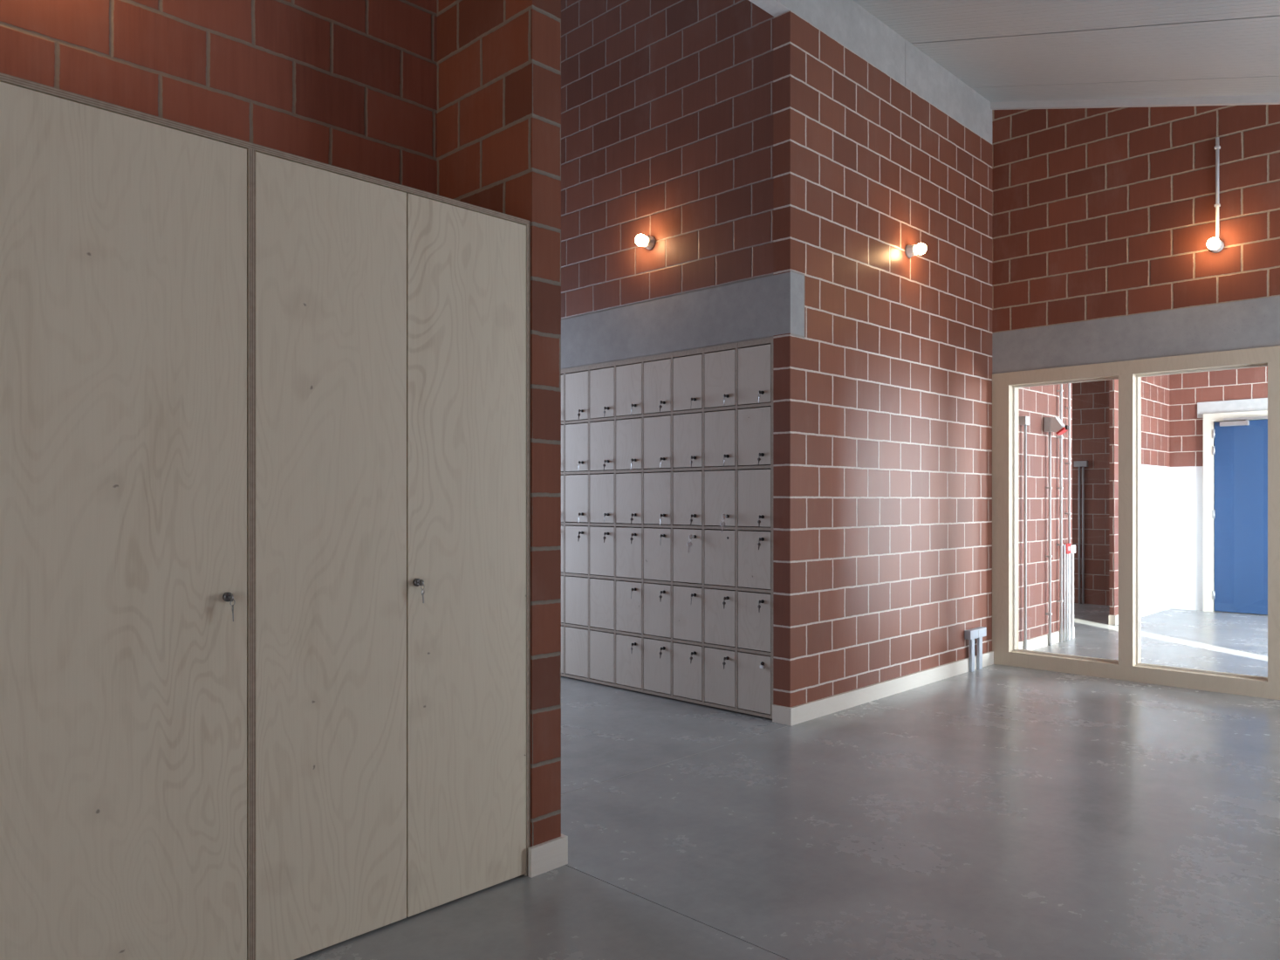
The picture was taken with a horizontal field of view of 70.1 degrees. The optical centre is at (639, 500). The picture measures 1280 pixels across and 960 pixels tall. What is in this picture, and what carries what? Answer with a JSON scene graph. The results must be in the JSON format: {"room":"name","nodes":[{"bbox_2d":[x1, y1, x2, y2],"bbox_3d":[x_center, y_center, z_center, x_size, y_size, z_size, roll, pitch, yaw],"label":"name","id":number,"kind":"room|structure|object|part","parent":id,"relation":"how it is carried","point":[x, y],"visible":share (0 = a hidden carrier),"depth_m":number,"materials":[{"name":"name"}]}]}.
{"room":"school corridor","nodes":[
{"label":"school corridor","id":0,"kind":"room"},
{"bbox_2d":[0,0,437,194],"bbox_3d":[-2.512,-1.013,2.190,0.140,4.784,4.627,0,0,44],"label":"wall","id":1,"kind":"structure","parent":0,"point":[350,85],"depth_m":3.29,"materials":[{"name":"brick"}]},
{"bbox_2d":[437,0,561,846],"bbox_3d":[-2.307,-1.671,5.319,5.470,6.101,0.139,0,0,44],"label":"wall partition","id":2,"kind":"structure","parent":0,"point":[499,61],"depth_m":3.43,"materials":[{"name":"brick"}]},
{"bbox_2d":[527,833,568,877],"bbox_3d":[-1.548,1.326,4.580,3.388,0.106,0.178,0,0,44],"label":"baseboard","id":3,"kind":"structure","parent":2,"relation":"attached to","point":[549,855],"depth_m":3.39,"materials":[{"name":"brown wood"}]},
{"bbox_2d":[561,0,774,318],"bbox_3d":[-0.759,-1.671,7.354,4.842,6.101,0.140,0,0,44],"label":"wall","id":4,"kind":"structure","parent":0,"point":[667,106],"depth_m":6.37,"materials":[{"name":"brick"}]},
{"bbox_2d":[635,233,655,249],"bbox_3d":[0.026,-1.821,6.393,0.092,0.092,0.139,0,0,44],"label":"wall lamp","id":5,"kind":"object","parent":4,"relation":"attached to","point":[647,242],"visible":1,"depth_m":6.38,"materials":[{"name":"white ceramic"}]},
{"bbox_3d":[0.006,-1.821,6.372,0.082,0.082,0.081,0,0,44],"label":"bulb","id":6,"kind":"part","parent":5,"relation":"part of","materials":[{"name":"white glass"}]},
{"bbox_2d":[561,271,803,368],"bbox_3d":[-0.062,-1.221,6.676,2.900,0.376,0.146,0,0,44],"label":"lintel","id":7,"kind":"object","parent":4,"relation":"attached to","point":[770,305],"visible":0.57,"depth_m":6.19,"materials":[{"name":"concrete"}]},
{"bbox_2d":[294,602,1279,959],"bbox_3d":[1.444,1.464,6.135,9.500,0.170,15.800,0,0,44],"label":"floor","id":8,"kind":"structure","parent":0,"point":[994,811],"depth_m":3.80,"materials":[{"name":"concrete"}]},
{"bbox_2d":[0,72,252,959],"bbox_3d":[-1.600,0.174,2.539,0.654,2.411,0.801,0,0,44],"label":"tall cabinet","id":9,"kind":"object","parent":8,"relation":"on","point":[126,234],"visible":1,"depth_m":2.39,"materials":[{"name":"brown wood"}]},
{"bbox_2d":[252,143,530,959],"bbox_3d":[-0.964,0.174,3.194,0.650,2.411,1.024,0,0,44],"label":"tall cabinet","id":10,"kind":"object","parent":8,"relation":"on","point":[391,321],"visible":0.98,"depth_m":2.92,"materials":[{"name":"brown wood"}]},
{"bbox_3d":[-0.945,0.179,2.822,0.018,2.380,0.496,0,0,44],"label":"door","id":11,"kind":"part","parent":10,"relation":"part of","materials":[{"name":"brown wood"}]},
{"bbox_3d":[-0.597,0.179,3.179,0.018,2.380,0.492,0,0,44],"label":"door","id":12,"kind":"part","parent":10,"relation":"part of","materials":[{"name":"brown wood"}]},
{"bbox_2d":[561,336,773,718],"bbox_3d":[0.069,0.178,6.753,2.562,2.402,0.564,0,0,44],"label":"lockers","id":13,"kind":"object","parent":8,"relation":"on","point":[667,459],"visible":0.77,"depth_m":6.31,"materials":[{"name":"grey metal"}]},
{"bbox_3d":[-0.684,-0.801,7.196,0.258,0.361,0.016,0,0,44],"label":"locker door","id":14,"kind":"part","parent":13,"relation":"part of","materials":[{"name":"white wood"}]},
{"bbox_3d":[-0.684,-0.409,7.196,0.258,0.361,0.016,0,0,44],"label":"locker door","id":15,"kind":"part","parent":13,"relation":"part of","materials":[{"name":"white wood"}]},
{"bbox_3d":[-0.684,-0.016,7.196,0.258,0.361,0.016,0,0,44],"label":"locker door","id":16,"kind":"part","parent":13,"relation":"part of","materials":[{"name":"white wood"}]},
{"bbox_3d":[-0.684,0.376,7.196,0.258,0.361,0.016,0,0,44],"label":"locker door","id":17,"kind":"part","parent":13,"relation":"part of","materials":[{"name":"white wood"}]},
{"bbox_3d":[-0.684,0.769,7.196,0.258,0.361,0.016,0,0,44],"label":"locker door","id":18,"kind":"part","parent":13,"relation":"part of","materials":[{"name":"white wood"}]},
{"bbox_3d":[-0.684,1.161,7.196,0.258,0.361,0.016,0,0,44],"label":"locker door","id":19,"kind":"part","parent":13,"relation":"part of","materials":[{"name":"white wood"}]},
{"bbox_3d":[-0.481,-0.801,6.999,0.258,0.361,0.016,0,0,44],"label":"locker door","id":20,"kind":"part","parent":13,"relation":"part of","materials":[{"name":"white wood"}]},
{"bbox_3d":[-0.481,-0.409,6.999,0.258,0.361,0.016,0,0,44],"label":"locker door","id":21,"kind":"part","parent":13,"relation":"part of","materials":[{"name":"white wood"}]},
{"bbox_3d":[-0.481,-0.016,6.999,0.258,0.361,0.016,0,0,44],"label":"locker door","id":22,"kind":"part","parent":13,"relation":"part of","materials":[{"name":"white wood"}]},
{"bbox_3d":[-0.481,0.376,6.999,0.258,0.361,0.016,0,0,44],"label":"locker door","id":23,"kind":"part","parent":13,"relation":"part of","materials":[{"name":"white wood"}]},
{"bbox_3d":[-0.481,0.769,6.999,0.258,0.361,0.016,0,0,44],"label":"locker door","id":24,"kind":"part","parent":13,"relation":"part of","materials":[{"name":"grey laminate"}]},
{"bbox_3d":[-0.481,1.161,6.999,0.258,0.361,0.016,0,0,44],"label":"locker door","id":25,"kind":"part","parent":13,"relation":"part of","materials":[{"name":"grey laminate"}]},
{"bbox_3d":[-0.279,-0.801,6.801,0.258,0.361,0.016,0,0,44],"label":"locker door","id":26,"kind":"part","parent":13,"relation":"part of","materials":[{"name":"grey laminate"}]},
{"bbox_3d":[-0.279,-0.409,6.801,0.258,0.361,0.016,0,0,44],"label":"locker door","id":27,"kind":"part","parent":13,"relation":"part of","materials":[{"name":"grey laminate"}]},
{"bbox_3d":[-0.279,-0.016,6.801,0.258,0.361,0.016,0,0,44],"label":"locker door","id":28,"kind":"part","parent":13,"relation":"part of","materials":[{"name":"grey laminate"}]},
{"bbox_3d":[-0.279,0.376,6.801,0.258,0.361,0.016,0,0,44],"label":"locker door","id":29,"kind":"part","parent":13,"relation":"part of","materials":[{"name":"grey laminate"}]},
{"bbox_3d":[-0.279,0.769,6.801,0.258,0.361,0.016,0,0,44],"label":"locker door","id":30,"kind":"part","parent":13,"relation":"part of","materials":[{"name":"grey laminate"}]},
{"bbox_3d":[-0.279,1.161,6.801,0.258,0.361,0.016,0,0,44],"label":"locker door","id":31,"kind":"part","parent":13,"relation":"part of","materials":[{"name":"grey laminate"}]},
{"bbox_3d":[-0.077,-0.801,6.604,0.258,0.361,0.016,0,0,44],"label":"locker door","id":32,"kind":"part","parent":13,"relation":"part of","materials":[{"name":"grey laminate"}]},
{"bbox_3d":[-0.077,-0.409,6.604,0.258,0.361,0.016,0,0,44],"label":"locker door","id":33,"kind":"part","parent":13,"relation":"part of","materials":[{"name":"grey wood"}]},
{"bbox_3d":[-0.077,-0.016,6.604,0.258,0.361,0.016,0,0,44],"label":"locker door","id":34,"kind":"part","parent":13,"relation":"part of","materials":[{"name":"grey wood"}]},
{"bbox_3d":[-0.077,0.376,6.604,0.258,0.361,0.016,0,0,44],"label":"locker door","id":35,"kind":"part","parent":13,"relation":"part of","materials":[{"name":"grey wood"}]},
{"bbox_3d":[-0.077,0.769,6.604,0.258,0.361,0.016,0,0,44],"label":"locker door","id":36,"kind":"part","parent":13,"relation":"part of","materials":[{"name":"grey wood"}]},
{"bbox_3d":[-0.077,1.161,6.604,0.258,0.361,0.016,0,0,44],"label":"locker door","id":37,"kind":"part","parent":13,"relation":"part of","materials":[{"name":"grey wood"}]},
{"bbox_3d":[0.125,-0.801,6.407,0.258,0.361,0.016,0,0,44],"label":"locker door","id":38,"kind":"part","parent":13,"relation":"part of","materials":[{"name":"grey wood"}]},
{"bbox_3d":[0.125,-0.409,6.407,0.258,0.361,0.016,0,0,44],"label":"locker door","id":39,"kind":"part","parent":13,"relation":"part of","materials":[{"name":"grey wood"}]},
{"bbox_3d":[0.125,-0.016,6.407,0.258,0.361,0.016,0,0,44],"label":"locker door","id":40,"kind":"part","parent":13,"relation":"part of","materials":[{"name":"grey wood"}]},
{"bbox_3d":[0.125,0.376,6.407,0.258,0.361,0.016,0,0,44],"label":"locker door","id":41,"kind":"part","parent":13,"relation":"part of","materials":[{"name":"grey wood"}]},
{"bbox_3d":[0.125,0.769,6.407,0.258,0.361,0.016,0,0,44],"label":"locker door","id":42,"kind":"part","parent":13,"relation":"part of","materials":[{"name":"grey wood"}]},
{"bbox_3d":[0.125,1.161,6.407,0.258,0.361,0.016,0,0,44],"label":"locker door","id":43,"kind":"part","parent":13,"relation":"part of","materials":[{"name":"grey wood"}]},
{"bbox_3d":[0.327,-0.801,6.210,0.258,0.361,0.016,0,0,44],"label":"locker door","id":44,"kind":"part","parent":13,"relation":"part of","materials":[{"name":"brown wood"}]},
{"bbox_3d":[0.327,-0.409,6.210,0.258,0.361,0.016,0,0,44],"label":"locker door","id":45,"kind":"part","parent":13,"relation":"part of","materials":[{"name":"brown wood"}]},
{"bbox_3d":[0.327,-0.016,6.210,0.258,0.361,0.016,0,0,44],"label":"locker door","id":46,"kind":"part","parent":13,"relation":"part of","materials":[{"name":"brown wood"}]},
{"bbox_3d":[0.327,0.376,6.210,0.258,0.361,0.016,0,0,44],"label":"locker door","id":47,"kind":"part","parent":13,"relation":"part of","materials":[{"name":"brown wood"}]},
{"bbox_3d":[0.327,0.769,6.210,0.258,0.361,0.016,0,0,44],"label":"locker door","id":48,"kind":"part","parent":13,"relation":"part of","materials":[{"name":"brown wood"}]},
{"bbox_3d":[0.327,1.161,6.210,0.258,0.361,0.016,0,0,44],"label":"locker door","id":49,"kind":"part","parent":13,"relation":"part of","materials":[{"name":"brown wood"}]},
{"bbox_3d":[0.529,-0.801,6.012,0.258,0.361,0.016,0,0,44],"label":"locker door","id":50,"kind":"part","parent":13,"relation":"part of","materials":[{"name":"brown wood"}]},
{"bbox_3d":[0.529,-0.409,6.012,0.258,0.361,0.016,0,0,44],"label":"locker door","id":51,"kind":"part","parent":13,"relation":"part of","materials":[{"name":"brown wood"}]},
{"bbox_3d":[0.529,-0.016,6.012,0.258,0.361,0.016,0,0,44],"label":"locker door","id":52,"kind":"part","parent":13,"relation":"part of","materials":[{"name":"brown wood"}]},
{"bbox_3d":[0.529,0.376,6.012,0.258,0.361,0.016,0,0,44],"label":"locker door","id":53,"kind":"part","parent":13,"relation":"part of","materials":[{"name":"brown wood"}]},
{"bbox_3d":[0.529,0.769,6.012,0.258,0.361,0.016,0,0,44],"label":"locker door","id":54,"kind":"part","parent":13,"relation":"part of","materials":[{"name":"brown wood"}]},
{"bbox_3d":[0.529,1.161,6.012,0.258,0.361,0.016,0,0,44],"label":"locker door","id":55,"kind":"part","parent":13,"relation":"part of","materials":[{"name":"grey wood"}]},
{"bbox_3d":[0.732,-0.801,5.815,0.258,0.361,0.016,0,0,44],"label":"locker door","id":56,"kind":"part","parent":13,"relation":"part of","materials":[{"name":"grey wood"}]},
{"bbox_3d":[0.732,-0.409,5.815,0.258,0.361,0.016,0,0,44],"label":"locker door","id":57,"kind":"part","parent":13,"relation":"part of","materials":[{"name":"grey wood"}]},
{"bbox_3d":[0.732,-0.016,5.815,0.258,0.361,0.016,0,0,44],"label":"locker door","id":58,"kind":"part","parent":13,"relation":"part of","materials":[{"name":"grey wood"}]},
{"bbox_3d":[0.732,0.376,5.815,0.258,0.361,0.016,0,0,44],"label":"locker door","id":59,"kind":"part","parent":13,"relation":"part of","materials":[{"name":"grey wood"}]},
{"bbox_3d":[0.732,0.769,5.815,0.258,0.361,0.016,0,0,44],"label":"locker door","id":60,"kind":"part","parent":13,"relation":"part of","materials":[{"name":"grey wood"}]},
{"bbox_3d":[0.732,1.161,5.815,0.258,0.361,0.016,0,0,44],"label":"locker door","id":61,"kind":"part","parent":13,"relation":"part of","materials":[{"name":"grey wood"}]},
{"bbox_2d":[1062,544,1065,641],"bbox_3d":[4.165,0.904,8.947,0.021,0.950,0.022,0,0,44],"label":"pipe","id":62,"kind":"object","parent":8,"relation":"on","point":[1064,545],"visible":1,"depth_m":8.94,"materials":[{"name":"white plastic"}]},
{"bbox_2d":[1065,554,1067,640],"bbox_3d":[4.211,0.952,8.994,0.021,0.854,0.022,0,0,44],"label":"pipe","id":63,"kind":"object","parent":8,"relation":"on","point":[1066,555],"visible":1,"depth_m":8.98,"materials":[{"name":"white plastic"}]},
{"bbox_2d":[773,10,992,707],"bbox_3d":[1.977,-0.821,6.782,0.126,4.400,3.143,0,0,44],"label":"wall","id":64,"kind":"structure","parent":0,"point":[882,410],"depth_m":6.30,"materials":[{"name":"brick"}]},
{"bbox_2d":[748,0,905,86],"bbox_3d":[0.423,-3.198,5.183,0.118,0.354,4.212,0,0,44],"label":"beam","id":65,"kind":"structure","parent":64,"relation":"on","point":[846,22],"depth_m":6.14,"materials":[{"name":"concrete"}]},
{"bbox_2d":[772,650,993,725],"bbox_3d":[1.907,1.326,6.692,0.142,0.106,2.956,0,0,44],"label":"baseboard","id":66,"kind":"structure","parent":64,"relation":"attached to","point":[807,711],"depth_m":6.24,"materials":[{"name":"white wood"}]},
{"bbox_2d":[904,243,926,257],"bbox_3d":[2.016,-1.826,6.632,0.139,0.092,0.092,0,0,44],"label":"wall lamp","id":67,"kind":"object","parent":64,"relation":"attached to","point":[911,250],"visible":1,"depth_m":6.62,"materials":[{"name":"white glass"}]},
{"bbox_3d":[2.037,-1.826,6.612,0.081,0.082,0.082,0,0,44],"label":"bulb","id":68,"kind":"part","parent":67,"relation":"part of","materials":[{"name":"white glass"}]},
{"bbox_2d":[905,40,992,143],"bbox_3d":[2.487,-3.198,7.299,0.118,0.354,1.691,0,0,44],"label":"beam","id":69,"kind":"structure","parent":64,"relation":"on","point":[925,77],"depth_m":7.14,"materials":[{"name":"concrete"}]},
{"bbox_2d":[964,626,986,671],"bbox_3d":[2.738,1.212,7.433,0.054,0.335,0.305,0,0,44],"label":"box","id":70,"kind":"object","parent":64,"relation":"attached to","point":[977,633],"visible":1,"depth_m":7.39,"materials":[{"name":"grey plastic"}]},
{"bbox_2d":[1018,383,1072,641],"bbox_3d":[3.672,-0.271,8.591,0.140,3.300,1.813,0,0,44],"label":"wall","id":71,"kind":"structure","parent":0,"point":[1037,402],"depth_m":8.61,"materials":[{"name":"brick"}]},
{"bbox_2d":[1018,416,1029,650],"bbox_3d":[3.472,0.309,8.238,0.066,2.140,0.102,0,0,44],"label":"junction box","id":72,"kind":"object","parent":71,"relation":"attached to","point":[1024,420],"visible":0.87,"depth_m":8.24,"materials":[{"name":"grey plastic"}]},
{"bbox_2d":[1018,626,1074,650],"bbox_3d":[3.686,1.326,8.591,0.160,0.106,1.833,0,0,44],"label":"baseboard","id":73,"kind":"structure","parent":71,"relation":"attached to","point":[1042,640],"depth_m":8.55,"materials":[{"name":"brown wood"}]},
{"bbox_2d":[1043,417,1068,645],"bbox_3d":[3.945,0.294,8.623,0.205,2.170,0.115,0,0,44],"label":"pipe","id":74,"kind":"object","parent":71,"relation":"attached to","point":[1050,424],"visible":1,"depth_m":8.66,"materials":[{"name":"grey plastic"}]},
{"bbox_2d":[1056,383,1063,642],"bbox_3d":[4.097,-0.261,8.890,0.050,3.280,0.040,0,0,44],"label":"conduit","id":75,"kind":"object","parent":71,"relation":"attached to","point":[1060,488],"visible":0.94,"depth_m":8.87,"materials":[{"name":"white plastic"}]},
{"bbox_2d":[1063,543,1070,640],"bbox_3d":[4.229,0.902,9.029,0.045,0.955,0.108,0,0,44],"label":"cable trunking","id":76,"kind":"object","parent":71,"relation":"attached to","point":[1069,554],"depth_m":9.02,"materials":[{"name":"white plastic"}]},
{"bbox_3d":[4.229,0.474,9.029,0.045,0.100,0.108,0,0,44],"label":"alarm button","id":77,"kind":"part","parent":76,"relation":"part of","materials":[{"name":"red plastic"}]},
{"bbox_2d":[1065,383,1071,543],"bbox_3d":[4.251,-0.739,9.048,0.050,2.323,0.040,0,0,44],"label":"conduit","id":78,"kind":"object","parent":71,"relation":"attached to","point":[1069,407],"visible":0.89,"depth_m":9.03,"materials":[{"name":"white plastic"}]},
{"bbox_2d":[1070,553,1074,638],"bbox_3d":[4.315,0.952,9.103,0.024,0.854,0.047,0,0,44],"label":"cable trunking","id":79,"kind":"object","parent":71,"relation":"attached to","point":[1071,554],"visible":1,"depth_m":9.09,"materials":[{"name":"white plastic"}]},
{"bbox_2d":[1070,544,1075,553],"bbox_3d":[4.319,0.484,9.121,0.046,0.080,0.134,0,0,44],"label":"switch box","id":80,"kind":"object","parent":71,"relation":"attached to","point":[1072,546],"visible":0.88,"depth_m":9.10,"materials":[{"name":"white plastic"}]},
{"bbox_2d":[853,0,1279,102],"bbox_3d":[-0.439,-3.415,4.061,10.100,2.989,10.400,0,0,44],"label":"ceiling","id":81,"kind":"structure","parent":0,"point":[1003,51],"depth_m":6.09,"materials":[{"name":"white paint"}]},
{"bbox_2d":[1072,379,1109,605],"bbox_3d":[4.012,-0.271,11.789,3.960,3.300,3.520,0,0,44],"label":"wall","id":82,"kind":"structure","parent":0,"point":[1091,400],"depth_m":12.10,"materials":[{"name":"brick"}]},
{"bbox_2d":[1074,460,1088,603],"bbox_3d":[5.886,0.426,12.168,0.166,1.906,0.060,0,0,44],"label":"box","id":83,"kind":"object","parent":82,"relation":"attached to","point":[1078,463],"visible":1,"depth_m":12.16,"materials":[{"name":"grey plastic"}]},
{"bbox_2d":[992,104,1279,333],"bbox_3d":[4.756,-1.043,6.134,4.758,4.844,0.190,0,0,44],"label":"wall","id":84,"kind":"structure","parent":0,"point":[1098,213],"depth_m":6.99,"materials":[{"name":"brick"}]},
{"bbox_2d":[990,94,1279,109],"bbox_3d":[4.675,-2.671,6.051,4.758,1.388,0.042,0,0,44],"label":"trim","id":85,"kind":"structure","parent":84,"relation":"attached to","point":[1244,99],"depth_m":6.88,"materials":[{"name":"white metal"}]},
{"bbox_2d":[992,345,1279,699],"bbox_3d":[4.734,0.154,6.146,4.706,2.451,0.204,0,0,44],"label":"window","id":86,"kind":"structure","parent":84,"relation":"in","point":[1129,667],"depth_m":7.00,"materials":[{"name":"brown wood"}]},
{"bbox_2d":[992,295,1279,374],"bbox_3d":[4.756,-1.222,6.134,4.758,0.392,0.191,0,0,44],"label":"lintel","id":87,"kind":"object","parent":84,"relation":"attached to","point":[1252,323],"visible":0.8,"depth_m":6.92,"materials":[{"name":"concrete"}]},
{"bbox_2d":[1206,237,1224,253],"bbox_3d":[4.114,-1.836,6.530,0.092,0.092,0.139,0,0,44],"label":"wall lamp","id":88,"kind":"object","parent":84,"relation":"attached to","point":[1215,245],"visible":1,"depth_m":6.50,"materials":[{"name":"white glass"}]},
{"bbox_3d":[4.094,-1.836,6.510,0.082,0.082,0.081,0,0,44],"label":"bulb","id":89,"kind":"part","parent":88,"relation":"part of","materials":[{"name":"white glass"}]},
{"bbox_2d":[1214,136,1220,239],"bbox_3d":[4.158,-2.237,6.564,0.034,0.752,0.030,0,0,44],"label":"conduit","id":90,"kind":"object","parent":84,"relation":"attached to","point":[1217,147],"visible":0.87,"depth_m":6.55,"materials":[{"name":"white plastic"}]},
{"bbox_2d":[1109,374,1169,615],"bbox_3d":[6.010,-0.271,10.922,0.050,3.300,2.170,0,0,44],"label":"wall","id":91,"kind":"structure","parent":0,"point":[1154,389],"depth_m":10.89,"materials":[{"name":"brick"}]},
{"bbox_2d":[1108,614,1118,624],"bbox_3d":[5.394,1.326,10.277,0.070,0.106,0.445,0,0,44],"label":"baseboard","id":92,"kind":"structure","parent":91,"relation":"attached to","point":[1113,619],"depth_m":10.12,"materials":[{"name":"white wood"}]},
{"bbox_2d":[1169,366,1267,615],"bbox_3d":[8.520,-0.271,10.094,4.900,3.300,0.150,0,0,44],"label":"wall","id":93,"kind":"structure","parent":0,"point":[1186,430],"depth_m":11.47,"materials":[{"name":"brick"}]},
{"bbox_2d":[1141,464,1203,616],"bbox_3d":[6.309,0.474,10.924,0.375,1.810,1.750,0,0,44],"label":"wall panel","id":94,"kind":"object","parent":93,"relation":"attached to","point":[1172,497],"visible":0.82,"depth_m":11.47,"materials":[{"name":"white paint"}]},
{"bbox_2d":[1197,397,1267,417],"bbox_3d":[7.536,-1.136,11.008,1.385,0.194,0.115,0,0,44],"label":"lintel","id":95,"kind":"object","parent":93,"relation":"attached to","point":[1261,404],"visible":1,"depth_m":11.19,"materials":[{"name":"concrete"}]},
{"bbox_2d":[1203,410,1267,615],"bbox_3d":[7.457,0.149,10.963,1.195,2.460,0.130,0,0,44],"label":"door","id":96,"kind":"structure","parent":93,"relation":"in","point":[1235,453],"depth_m":11.15,"materials":[{"name":"blue wood"}]},
{"bbox_3d":[7.363,-0.988,11.013,0.540,0.042,0.050,0,0,44],"label":"closer arm","id":97,"kind":"part","parent":96,"relation":"part of","materials":[{"name":"metal"}]}
]}

